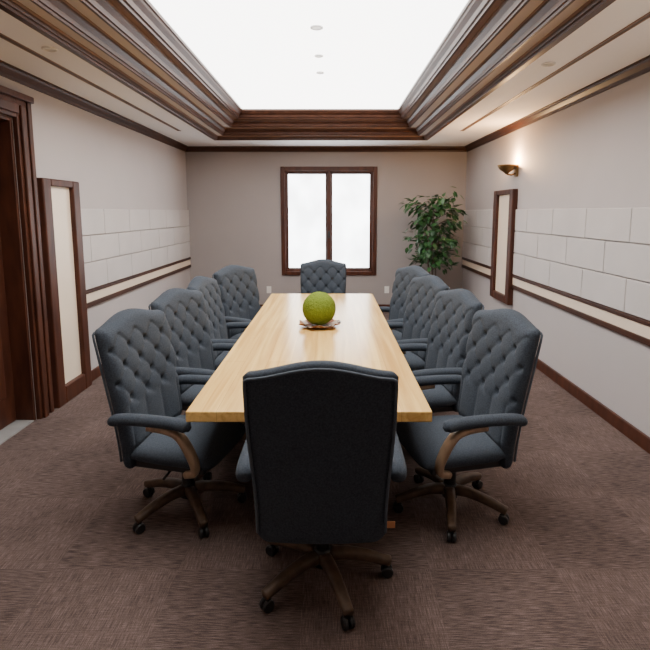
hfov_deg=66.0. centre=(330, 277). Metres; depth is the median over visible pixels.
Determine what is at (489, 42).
trim
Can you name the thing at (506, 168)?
wall sconce
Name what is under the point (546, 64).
recessed light
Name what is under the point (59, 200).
wall panel
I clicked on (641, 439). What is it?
baseboard
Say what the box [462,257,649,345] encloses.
trim
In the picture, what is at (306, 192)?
shade
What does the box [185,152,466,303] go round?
wall
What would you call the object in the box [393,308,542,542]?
office chair
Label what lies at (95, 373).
baseboard
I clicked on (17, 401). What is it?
door
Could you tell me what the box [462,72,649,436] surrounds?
wall
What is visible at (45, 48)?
recessed light
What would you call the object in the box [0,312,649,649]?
floor
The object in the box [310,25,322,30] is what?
recessed light
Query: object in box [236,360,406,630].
office chair
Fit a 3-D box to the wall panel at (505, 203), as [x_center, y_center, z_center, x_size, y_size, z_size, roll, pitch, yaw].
[2.275,-0.424,6.616,0.070,1.460,0.730,0,8,0]
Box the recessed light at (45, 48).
[41,46,57,51]
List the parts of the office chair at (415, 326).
seat, backrest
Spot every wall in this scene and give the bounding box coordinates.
[0,76,189,418]
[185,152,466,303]
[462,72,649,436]
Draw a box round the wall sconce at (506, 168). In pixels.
[497,164,518,176]
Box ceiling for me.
[0,0,649,145]
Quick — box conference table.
[186,294,431,421]
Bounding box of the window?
[280,167,377,274]
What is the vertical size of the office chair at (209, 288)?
1.170 m
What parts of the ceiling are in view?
luminous panel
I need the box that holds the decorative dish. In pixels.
[299,319,340,327]
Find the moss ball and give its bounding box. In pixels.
[302,292,335,325]
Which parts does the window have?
sash, sash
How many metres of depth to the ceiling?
4.23 m
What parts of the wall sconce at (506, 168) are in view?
lamp shade, plate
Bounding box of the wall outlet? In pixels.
[384,286,388,292]
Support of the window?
in the wall at (234, 198)
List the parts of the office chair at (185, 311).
backrest, seat frame, seat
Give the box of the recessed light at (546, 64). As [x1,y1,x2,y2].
[541,62,555,66]
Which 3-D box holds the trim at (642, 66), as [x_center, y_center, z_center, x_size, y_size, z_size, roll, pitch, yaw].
[-0.080,-1.514,3.426,4.780,0.085,10.190,0,8,0]
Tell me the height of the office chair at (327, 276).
1.110 m
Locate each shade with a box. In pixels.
[288,174,325,267]
[332,174,369,267]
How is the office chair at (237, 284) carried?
on the floor
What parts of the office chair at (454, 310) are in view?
seat, seat frame, backrest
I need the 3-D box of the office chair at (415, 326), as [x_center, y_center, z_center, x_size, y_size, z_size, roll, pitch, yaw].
[0.618,0.568,4.407,0.672,1.170,0.714,-2,8,-17]
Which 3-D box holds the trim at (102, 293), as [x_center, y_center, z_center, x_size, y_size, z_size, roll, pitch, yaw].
[-2.456,-0.025,6.830,0.028,0.176,3.830,0,8,0]
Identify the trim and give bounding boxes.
[0,0,615,139]
[0,55,649,151]
[86,257,190,307]
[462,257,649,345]
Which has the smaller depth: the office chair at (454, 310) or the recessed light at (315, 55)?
the office chair at (454, 310)
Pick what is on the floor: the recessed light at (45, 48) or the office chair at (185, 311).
the office chair at (185, 311)
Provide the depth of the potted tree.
7.84 m
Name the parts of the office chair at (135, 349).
backrest, leg, leg, height lever, seat frame, seat, leg, leg, leg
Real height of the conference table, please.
0.765 m
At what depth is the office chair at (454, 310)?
3.53 m
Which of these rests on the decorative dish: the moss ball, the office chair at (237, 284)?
the moss ball
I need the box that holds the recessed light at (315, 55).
[314,54,322,57]
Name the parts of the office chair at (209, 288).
backrest, seat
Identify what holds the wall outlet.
attached to the wall at (234, 198)
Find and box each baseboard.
[91,364,103,380]
[260,304,389,306]
[533,356,649,453]
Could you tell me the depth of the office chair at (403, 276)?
5.27 m
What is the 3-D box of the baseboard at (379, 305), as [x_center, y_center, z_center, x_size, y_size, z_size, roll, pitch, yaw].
[-0.080,0.520,8.821,4.780,0.110,0.025,0,8,0]
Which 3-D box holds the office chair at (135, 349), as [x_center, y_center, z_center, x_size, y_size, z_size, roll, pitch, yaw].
[-0.871,0.770,2.874,0.699,1.170,0.714,2,8,13]
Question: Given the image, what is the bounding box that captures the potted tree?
[399,186,468,275]
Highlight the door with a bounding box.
[0,85,53,444]
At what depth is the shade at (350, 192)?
8.72 m
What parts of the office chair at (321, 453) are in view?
leg, leg, backrest, leg, leg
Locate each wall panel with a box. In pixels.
[37,178,91,407]
[490,189,517,304]
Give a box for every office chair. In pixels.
[92,308,246,538]
[148,288,245,440]
[186,276,250,370]
[212,265,261,338]
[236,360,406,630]
[300,259,345,293]
[379,265,429,340]
[387,275,449,370]
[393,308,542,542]
[398,288,484,412]
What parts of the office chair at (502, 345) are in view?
leg, leg, leg, seat, seat frame, leg, leg, backrest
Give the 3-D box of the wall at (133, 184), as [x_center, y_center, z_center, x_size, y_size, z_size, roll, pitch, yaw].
[-2.559,-0.396,3.574,0.222,3.300,10.190,0,8,0]

